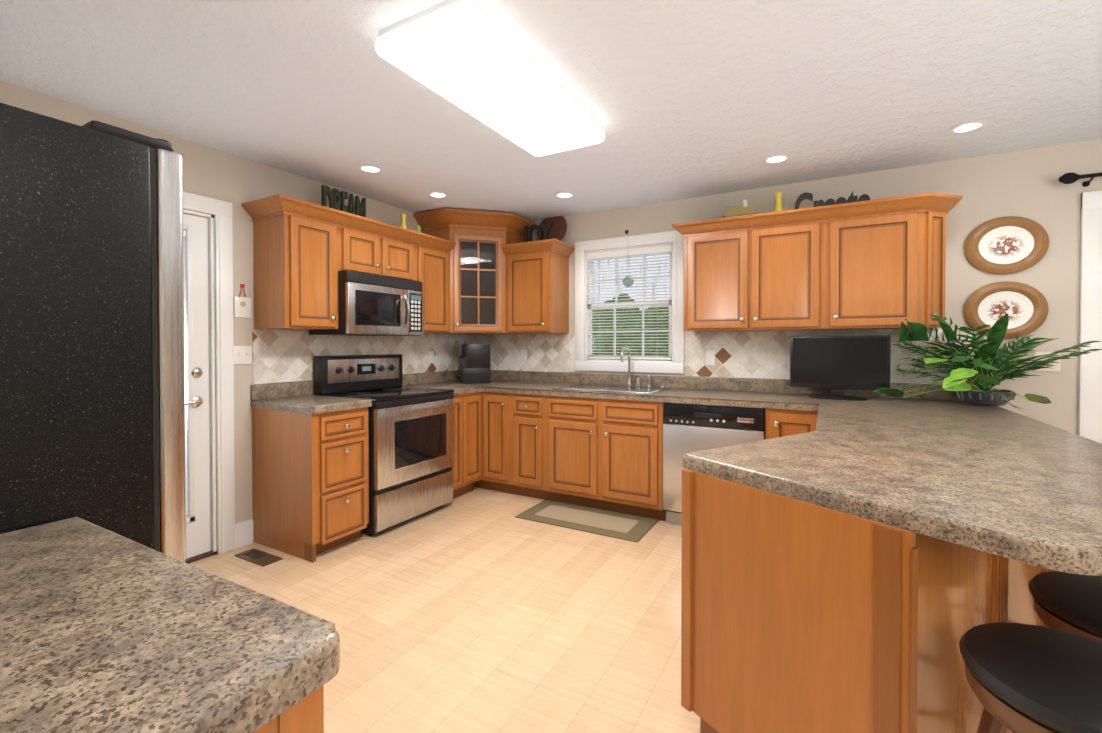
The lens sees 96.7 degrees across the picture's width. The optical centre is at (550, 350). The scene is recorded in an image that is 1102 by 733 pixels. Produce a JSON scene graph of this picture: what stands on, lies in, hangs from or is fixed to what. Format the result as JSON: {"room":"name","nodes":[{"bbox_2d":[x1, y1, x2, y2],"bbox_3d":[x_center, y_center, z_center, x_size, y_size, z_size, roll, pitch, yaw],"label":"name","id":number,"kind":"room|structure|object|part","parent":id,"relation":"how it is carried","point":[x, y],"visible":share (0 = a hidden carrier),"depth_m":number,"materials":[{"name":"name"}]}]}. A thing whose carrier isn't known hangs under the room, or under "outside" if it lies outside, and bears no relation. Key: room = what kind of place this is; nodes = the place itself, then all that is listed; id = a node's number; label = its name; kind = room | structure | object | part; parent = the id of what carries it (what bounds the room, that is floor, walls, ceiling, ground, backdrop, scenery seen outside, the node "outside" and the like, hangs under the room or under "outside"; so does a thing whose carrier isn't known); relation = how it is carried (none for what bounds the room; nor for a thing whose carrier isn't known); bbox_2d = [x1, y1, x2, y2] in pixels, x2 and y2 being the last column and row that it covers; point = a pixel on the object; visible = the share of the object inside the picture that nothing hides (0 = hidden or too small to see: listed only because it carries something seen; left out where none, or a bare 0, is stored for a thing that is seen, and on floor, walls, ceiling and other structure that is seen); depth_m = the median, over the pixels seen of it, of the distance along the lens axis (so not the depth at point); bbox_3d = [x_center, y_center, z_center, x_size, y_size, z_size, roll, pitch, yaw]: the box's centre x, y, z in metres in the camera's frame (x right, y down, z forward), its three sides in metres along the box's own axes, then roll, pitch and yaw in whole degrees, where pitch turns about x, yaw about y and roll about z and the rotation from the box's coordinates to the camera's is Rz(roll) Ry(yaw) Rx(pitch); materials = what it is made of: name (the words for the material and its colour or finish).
{"room":"kitchen","nodes":[
{"label":"kitchen","id":0,"kind":"room"},
{"bbox_2d":[0,81,469,537],"bbox_3d":[-2.373,0.016,2.470,0.140,2.440,6.280,0,1,29],"label":"wall","id":1,"kind":"structure","parent":0,"point":[234,180],"depth_m":3.07,"materials":[{"name":"beige paint"}]},
{"bbox_2d":[183,213,210,558],"bbox_3d":[-2.256,0.214,2.591,0.098,2.002,0.824,0,1,29],"label":"exterior door","id":2,"kind":"structure","parent":1,"relation":"in","point":[196,378],"depth_m":2.89,"materials":[{"name":"white painted wood"},{"name":"glass"},{"name":"brushed nickel"}]},
{"bbox_2d":[183,191,253,563],"bbox_3d":[-2.253,0.167,2.654,0.170,2.135,1.165,0,1,29],"label":"door frame","id":3,"kind":"structure","parent":1,"relation":"attached to","point":[231,535],"depth_m":2.96,"materials":[{"name":"white painted wood"}]},
{"bbox_2d":[234,284,250,317],"bbox_3d":[-1.937,-0.311,3.080,0.010,0.210,0.100,0,1,29],"label":"sign","id":4,"kind":"object","parent":1,"relation":"attached to","point":[242,307],"visible":1,"depth_m":3.08,"materials":[{"name":"white ceramic"}]},
{"bbox_2d":[233,346,251,363],"bbox_3d":[-1.935,0.029,3.083,0.016,0.115,0.112,0,1,29],"label":"light switch","id":5,"kind":"object","parent":1,"relation":"attached to","point":[242,354],"depth_m":3.08,"materials":[{"name":"beige plastic"}]},
{"bbox_2d":[248,204,343,329],"bbox_3d":[-1.663,-0.511,3.220,0.346,0.735,0.376,0,1,29],"label":"upper cabinet","id":6,"kind":"object","parent":1,"relation":"attached to","point":[298,253],"depth_m":3.09,"materials":[{"name":"brown wood"}]},
{"bbox_2d":[251,370,458,399],"bbox_3d":[-1.374,0.257,4.076,0.018,0.100,2.183,0,1,29],"label":"backsplash","id":7,"kind":"structure","parent":1,"relation":"attached to","point":[299,388],"depth_m":3.41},
{"bbox_2d":[252,329,467,383],"bbox_3d":[-1.373,0.027,4.093,0.004,0.356,2.188,0,1,29],"label":"tile backsplash","id":8,"kind":"structure","parent":1,"relation":"attached to","point":[281,355],"depth_m":3.63,"materials":[{"name":"beige tile"}]},
{"bbox_2d":[344,220,419,280],"bbox_3d":[-1.397,-0.713,3.689,0.346,0.341,0.705,0,1,29],"label":"upper cabinet","id":9,"kind":"object","parent":1,"relation":"attached to","point":[369,249],"depth_m":3.61,"materials":[{"name":"brown wood"}]},
{"bbox_2d":[321,185,365,217],"bbox_3d":[-1.474,-1.010,3.501,0.028,0.242,0.348,0,1,29],"label":"dream letters","id":10,"kind":"object","parent":9,"relation":"on","point":[336,197],"visible":0.6,"depth_m":3.48,"materials":[{"name":"grey"}]},
{"bbox_2d":[309,270,422,335],"bbox_3d":[-1.339,-0.326,3.660,0.477,0.427,0.698,0,1,29],"label":"microwave","id":11,"kind":"object","parent":9,"relation":"attached to","point":[373,305],"visible":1,"depth_m":3.48,"materials":[{"name":"silver metal"}]},
{"bbox_2d":[428,351,433,362],"bbox_3d":[-1.111,0.062,4.544,0.008,0.115,0.070,0,1,29],"label":"outlet","id":12,"kind":"object","parent":1,"relation":"attached to","point":[430,353],"depth_m":4.54,"materials":[{"name":"beige plastic"}]},
{"bbox_2d":[420,240,455,333],"bbox_3d":[-1.121,-0.522,4.181,0.346,0.735,0.420,0,1,29],"label":"upper cabinet","id":13,"kind":"object","parent":1,"relation":"attached to","point":[435,259],"depth_m":4.13,"materials":[{"name":"brown wood"}]},
{"bbox_2d":[400,214,406,228],"bbox_3d":[-1.195,-0.996,3.976,0.070,0.210,0.069,0,1,29],"label":"vase","id":14,"kind":"object","parent":13,"relation":"on","point":[403,221],"visible":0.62,"depth_m":3.96,"materials":[{"name":"yellow ceramic"}]},
{"bbox_2d":[448,228,507,331],"bbox_3d":[-0.648,-0.594,4.363,0.362,0.853,0.363,0,1,29],"label":"upper cabinet","id":15,"kind":"object","parent":0,"relation":"attached to","point":[477,253],"depth_m":4.34,"materials":[{"name":"brown wood"}]},
{"bbox_2d":[0,0,1101,220],"bbox_3d":[0.301,-1.226,0.947,6.400,0.080,6.400,0,1,29],"label":"ceiling","id":16,"kind":"structure","parent":0,"point":[680,99],"depth_m":2.23,"materials":[{"name":"white paint"}]},
{"bbox_2d":[358,164,382,172],"bbox_3d":[-1.204,-1.209,3.266,0.154,0.007,0.154,0,1,20],"label":"recessed light","id":17,"kind":"object","parent":16,"relation":"in","point":[367,168],"depth_m":3.26,"materials":[{"name":"white"}]},
{"bbox_2d":[428,192,447,197],"bbox_3d":[-0.884,-1.215,3.832,0.154,0.007,0.154,0,1,20],"label":"recessed light","id":18,"kind":"object","parent":16,"relation":"in","point":[432,194],"depth_m":3.82,"materials":[{"name":"white"}]},
{"bbox_2d":[375,0,604,156],"bbox_3d":[-0.185,-1.153,2.233,0.450,0.094,1.180,0,1,29],"label":"ceiling light fixture","id":19,"kind":"object","parent":16,"relation":"attached to","point":[472,58],"visible":1,"depth_m":1.98,"materials":[{"name":"white plastic"}]},
{"bbox_2d":[555,192,573,197],"bbox_3d":[0.106,-1.215,3.836,0.154,0.007,0.154,0,1,20],"label":"recessed light","id":20,"kind":"object","parent":16,"relation":"in","point":[560,194],"depth_m":3.84,"materials":[{"name":"white"}]},
{"bbox_2d":[763,154,789,163],"bbox_3d":[1.421,-1.207,3.094,0.154,0.007,0.154,0,1,20],"label":"recessed light","id":21,"kind":"object","parent":16,"relation":"in","point":[778,158],"depth_m":3.09,"materials":[{"name":"white"}]},
{"bbox_2d":[949,120,986,133],"bbox_3d":[2.244,-1.201,2.641,0.154,0.007,0.154,0,1,20],"label":"recessed light","id":22,"kind":"object","parent":16,"relation":"in","point":[970,126],"depth_m":2.64,"materials":[{"name":"white"}]},
{"bbox_2d":[189,487,1055,732],"bbox_3d":[0.301,1.284,0.977,6.400,0.060,6.400,0,1,29],"label":"floor","id":23,"kind":"structure","parent":0,"point":[478,610],"depth_m":2.26,"materials":[{"name":"beige tile"}]},
{"bbox_2d":[0,102,185,561],"bbox_3d":[-1.480,0.372,1.093,0.903,1.762,0.870,0,1,29],"label":"refrigerator","id":24,"kind":"object","parent":23,"relation":"on","point":[92,414],"visible":0.62,"depth_m":1.05,"materials":[{"name":"black metal"}]},
{"bbox_2d":[234,548,282,566],"bbox_3d":[-1.740,1.228,2.914,0.300,0.006,0.120,0,1,29],"label":"floor vent","id":25,"kind":"object","parent":23,"relation":"in","point":[258,557],"visible":1,"depth_m":2.90,"materials":[{"name":"brown metal"}]},
{"bbox_2d":[256,692,323,732],"bbox_3d":[-0.606,0.828,0.444,0.418,0.864,0.640,0,1,29],"label":"base cabinet","id":26,"kind":"object","parent":23,"relation":"on","point":[309,718],"depth_m":0.58,"materials":[{"name":"brown wood"}]},
{"bbox_2d":[0,517,339,732],"bbox_3d":[-0.780,0.372,0.534,0.847,0.046,0.655,0,1,29],"label":"countertop","id":27,"kind":"structure","parent":26,"relation":"on","point":[102,630],"depth_m":0.59,"materials":[{"name":"beige stone"}]},
{"bbox_2d":[252,440,368,562],"bbox_3d":[-1.543,0.796,3.164,0.626,0.864,0.403,0,1,29],"label":"base cabinet","id":28,"kind":"object","parent":23,"relation":"on","point":[307,503],"depth_m":2.98,"materials":[{"name":"brown wood"}]},
{"bbox_2d":[314,354,454,535],"bbox_3d":[-1.209,0.630,3.653,0.682,1.185,0.758,0,1,29],"label":"range","id":29,"kind":"object","parent":23,"relation":"on","point":[411,445],"visible":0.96,"depth_m":3.49,"materials":[{"name":"silver metal"}]},
{"bbox_2d":[453,472,463,497],"bbox_3d":[-1.026,0.785,4.079,0.626,0.864,0.153,0,1,29],"label":"base cabinet","id":30,"kind":"object","parent":23,"relation":"on","point":[458,481],"depth_m":3.98,"materials":[{"name":"brown wood"}]},
{"bbox_2d":[464,476,479,493],"bbox_3d":[-0.925,0.783,4.258,0.626,0.864,0.257,0,1,29],"label":"base cabinet","id":31,"kind":"object","parent":23,"relation":"on","point":[470,482],"depth_m":4.17,"materials":[{"name":"brown wood"}]},
{"bbox_2d":[480,476,511,493],"bbox_3d":[-0.316,0.781,4.400,0.316,0.864,0.627,0,1,29],"label":"base cabinet","id":32,"kind":"object","parent":23,"relation":"on","point":[496,485],"depth_m":4.23,"materials":[{"name":"brown wood"}]},
{"bbox_2d":[512,484,543,498],"bbox_3d":[-0.037,0.783,4.243,0.324,0.864,0.627,0,1,29],"label":"base cabinet","id":33,"kind":"object","parent":23,"relation":"on","point":[519,489],"depth_m":4.07,"materials":[{"name":"brown wood"}]},
{"bbox_2d":[515,499,658,541],"bbox_3d":[0.254,1.218,3.558,0.940,0.010,0.450,0,1,29],"label":"kitchen mat","id":34,"kind":"object","parent":23,"relation":"on","point":[628,527],"visible":1,"depth_m":3.52,"materials":[{"name":"beige"}]},
{"bbox_2d":[544,488,647,517],"bbox_3d":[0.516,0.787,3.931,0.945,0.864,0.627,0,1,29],"label":"toe kick","id":35,"kind":"object","parent":23,"relation":"on","point":[598,502],"depth_m":3.76,"materials":[{"name":"brown wood"}]},
{"bbox_2d":[663,402,764,524],"bbox_3d":[1.139,0.795,3.395,0.652,0.860,0.334,0,1,29],"label":"dishwasher","id":36,"kind":"object","parent":23,"relation":"on","point":[688,428],"visible":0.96,"depth_m":3.31,"materials":[{"name":"silver metal"}]},
{"bbox_2d":[648,504,1046,732],"bbox_3d":[0.956,0.816,1.464,1.047,0.864,0.909,0,1,29],"label":"base cabinet","id":37,"kind":"object","parent":23,"relation":"on","point":[852,566],"depth_m":1.25,"materials":[{"name":"brown wood"}]},
{"bbox_2d":[251,380,1101,575],"bbox_3d":[0.254,0.345,2.832,4.076,0.046,2.789,0,1,29],"label":"countertop","id":38,"kind":"structure","parent":37,"relation":"on","point":[994,484],"depth_m":1.75,"materials":[{"name":"brown stone"}]},
{"bbox_2d":[458,344,490,383],"bbox_3d":[-0.744,0.120,4.680,0.271,0.360,0.432,0,1,-16],"label":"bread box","id":39,"kind":"object","parent":38,"relation":"on","point":[474,364],"visible":0.96,"depth_m":4.48,"materials":[{"name":"black plastic"}]},
{"bbox_2d":[552,383,671,393],"bbox_3d":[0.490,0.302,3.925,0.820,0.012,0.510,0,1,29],"label":"sink","id":40,"kind":"object","parent":38,"relation":"in","point":[617,388],"visible":0.98,"depth_m":3.83,"materials":[{"name":"silver metal"}]},
{"bbox_2d":[621,346,663,387],"bbox_3d":[0.732,0.128,3.943,0.324,0.336,0.208,0,1,29],"label":"faucet","id":41,"kind":"object","parent":38,"relation":"on","point":[629,383],"visible":1,"depth_m":4.03,"materials":[{"name":"silver metal"}]},
{"bbox_2d":[790,335,890,400],"bbox_3d":[1.895,0.109,3.238,0.570,0.415,0.210,0,1,29],"label":"tv monitor","id":42,"kind":"object","parent":38,"relation":"on","point":[839,364],"visible":0.96,"depth_m":3.21,"materials":[{"name":"black plastic"}]},
{"bbox_2d":[874,314,1101,410],"bbox_3d":[2.401,0.056,2.743,1.007,0.523,0.761,0,1,29],"label":"potted plant","id":43,"kind":"object","parent":38,"relation":"on","point":[988,359],"visible":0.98,"depth_m":2.77,"materials":[{"name":"green plant"}]},
{"bbox_2d":[959,622,1101,732],"bbox_3d":[1.003,0.926,0.918,0.387,0.659,0.387,0,1,29],"label":"bar stool","id":44,"kind":"object","parent":23,"relation":"on","point":[1023,678],"visible":1,"depth_m":0.92,"materials":[{"name":"black leather"},{"name":"wood"}]},
{"bbox_2d":[1028,571,1101,641],"bbox_3d":[1.391,0.923,1.166,0.420,0.659,0.419,0,1,29],"label":"bar stool","id":45,"kind":"object","parent":23,"relation":"on","point":[1068,602],"visible":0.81,"depth_m":1.19,"materials":[{"name":"black leather"}]},
{"bbox_2d":[470,138,1101,434],"bbox_3d":[1.871,0.003,3.601,6.140,2.440,0.140,0,1,29],"label":"wall","id":46,"kind":"structure","parent":0,"point":[1025,183],"depth_m":3.02,"materials":[{"name":"beige painted drywall"}]},
{"bbox_2d":[468,333,574,372],"bbox_3d":[-0.296,0.020,4.739,1.184,0.356,0.005,0,1,29],"label":"tile backsplash","id":47,"kind":"structure","parent":46,"relation":"attached to","point":[545,352],"depth_m":4.67,"materials":[{"name":"beige tile"}]},
{"bbox_2d":[521,349,526,360],"bbox_3d":[-0.263,0.045,4.714,0.070,0.115,0.008,0,1,29],"label":"outlet","id":48,"kind":"object","parent":46,"relation":"attached to","point":[523,351],"depth_m":4.71,"materials":[{"name":"beige plastic"}]},
{"bbox_2d":[504,244,571,333],"bbox_3d":[-0.127,-0.525,4.439,0.470,0.735,0.347,0,1,29],"label":"upper cabinet","id":49,"kind":"object","parent":46,"relation":"attached to","point":[536,277],"depth_m":4.30,"materials":[{"name":"brown wood"}]},
{"bbox_2d":[524,222,552,241],"bbox_3d":[-0.121,-1.026,4.449,0.319,0.233,0.028,0,1,29],"label":"joy letters","id":50,"kind":"object","parent":49,"relation":"on","point":[527,234],"visible":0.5,"depth_m":4.43,"materials":[{"name":"grey metal"}]},
{"bbox_2d":[537,216,566,240],"bbox_3d":[0.008,-1.103,4.498,0.316,0.309,0.068,0,1,29],"label":"plate","id":51,"kind":"object","parent":49,"relation":"on","point":[558,230],"visible":0.73,"depth_m":4.46,"materials":[{"name":"brown"}]},
{"bbox_2d":[575,230,683,373],"bbox_3d":[0.670,-0.395,4.235,0.980,1.160,0.128,0,1,29],"label":"window","id":52,"kind":"structure","parent":46,"relation":"in","point":[675,365],"depth_m":4.20,"materials":[{"name":"white"}]},
{"bbox_3d":[0.683,-0.395,4.258,0.776,0.956,0.065,0,1,29],"label":"window sash","id":53,"kind":"part","parent":52,"relation":"part of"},
{"bbox_2d":[587,244,671,359],"bbox_3d":[0.659,-0.398,4.217,0.770,0.947,0.026,0,1,29],"label":"window blinds","id":54,"kind":"object","parent":52,"relation":"attached to","point":[633,252],"visible":0.92,"depth_m":4.19,"materials":[{"name":"white plastic"}]},
{"bbox_2d":[706,351,714,364],"bbox_3d":[1.251,0.060,3.855,0.070,0.115,0.016,0,1,29],"label":"outlet","id":55,"kind":"object","parent":46,"relation":"attached to","point":[710,355],"depth_m":3.85,"materials":[{"name":"beige plastic"}]},
{"bbox_2d":[491,370,978,399],"bbox_3d":[0.935,0.257,4.038,4.076,0.100,0.019,0,1,29],"label":"backsplash","id":56,"kind":"structure","parent":46,"relation":"attached to","point":[725,384],"depth_m":3.83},
{"bbox_2d":[680,212,827,331],"bbox_3d":[1.458,-0.514,3.545,0.910,0.735,0.347,0,1,29],"label":"upper cabinet","id":57,"kind":"object","parent":46,"relation":"attached to","point":[745,275],"depth_m":3.37,"materials":[{"name":"brown wood"}]},
{"bbox_2d":[723,200,756,217],"bbox_3d":[1.383,-0.992,3.600,0.230,0.212,0.135,0,1,21],"label":"figurine","id":58,"kind":"object","parent":57,"relation":"on","point":[739,210],"visible":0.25,"depth_m":3.57,"materials":[{"name":"beige ceramic"}]},
{"bbox_2d":[774,192,782,211],"bbox_3d":[1.615,-1.000,3.481,0.080,0.230,0.079,0,1,29],"label":"vase","id":59,"kind":"object","parent":57,"relation":"on","point":[778,202],"visible":0.54,"depth_m":3.46,"materials":[{"name":"yellow ceramic"}]},
{"bbox_2d":[795,192,869,208],"bbox_3d":[1.900,-0.987,3.320,0.448,0.205,0.028,0,1,29],"label":"word sign","id":60,"kind":"object","parent":57,"relation":"on","point":[830,201],"visible":0.31,"depth_m":3.32,"materials":[{"name":"grey metal"}]},
{"bbox_2d":[685,328,986,384],"bbox_3d":[1.896,0.034,3.503,1.870,0.356,0.005,0,1,29],"label":"tile backsplash","id":61,"kind":"structure","parent":46,"relation":"attached to","point":[738,354],"depth_m":3.67,"materials":[{"name":"beige tile"}]},
{"bbox_2d":[828,200,927,329],"bbox_3d":[2.079,-0.510,3.195,0.516,0.735,0.347,0,1,29],"label":"upper cabinet","id":62,"kind":"object","parent":46,"relation":"attached to","point":[878,254],"depth_m":3.03,"materials":[{"name":"brown wood"}]},
{"bbox_2d":[963,281,1048,338],"bbox_3d":[2.767,-0.245,2.989,0.392,0.353,0.034,0,1,29],"label":"plate","id":63,"kind":"object","parent":46,"relation":"attached to","point":[1024,307],"visible":0.96,"depth_m":2.98,"materials":[{"name":"brown wood"}]},
{"bbox_2d":[964,216,1048,273],"bbox_3d":[2.767,-0.640,2.984,0.392,0.353,0.034,0,1,29],"label":"plate","id":64,"kind":"object","parent":46,"relation":"attached to","point":[1008,245],"visible":1,"depth_m":2.98,"materials":[{"name":"white ceramic"}]},
{"bbox_2d":[1034,352,1060,371],"bbox_3d":[2.942,0.066,2.905,0.115,0.115,0.016,0,1,29],"label":"light switch","id":65,"kind":"object","parent":46,"relation":"attached to","point":[1057,366],"depth_m":2.90,"materials":[{"name":"beige plastic"}]},
{"bbox_2d":[1058,172,1101,186],"bbox_3d":[3.627,-0.975,2.458,1.590,0.073,0.101,0,1,29],"label":"curtain rod","id":66,"kind":"object","parent":46,"relation":"attached to","point":[1069,178],"visible":1,"depth_m":2.78,"materials":[{"name":"black metal"}]},
{"bbox_2d":[1078,190,1101,442],"bbox_3d":[3.558,0.164,2.636,1.070,2.140,0.166,0,1,29],"label":"door frame","id":67,"kind":"structure","parent":46,"relation":"attached to","point":[1090,400],"depth_m":2.80,"materials":[{"name":"white wood"}]},
{"bbox_3d":[0.645,-1.010,4.171,0.046,0.025,0.047,0,1,29],"label":"iron hook","id":68,"kind":"object","parent":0,"visible":0},
{"bbox_2d":[622,276,633,286],"bbox_3d":[0.652,-0.767,4.148,0.096,0.463,0.096,0,1,29],"label":"ball ornament","id":69,"kind":"object","parent":68,"relation":"hanging from","point":[627,281],"visible":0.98,"depth_m":4.12,"materials":[{"name":"green glass"}]},
{"label":"outside","id":70,"kind":"structure","parent":0,"visible":0},
{"bbox_2d":[592,253,669,355],"bbox_3d":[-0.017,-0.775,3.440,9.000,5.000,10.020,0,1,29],"label":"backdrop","id":71,"kind":"structure","parent":70,"point":[663,351],"depth_m":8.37,"materials":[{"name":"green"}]}
]}

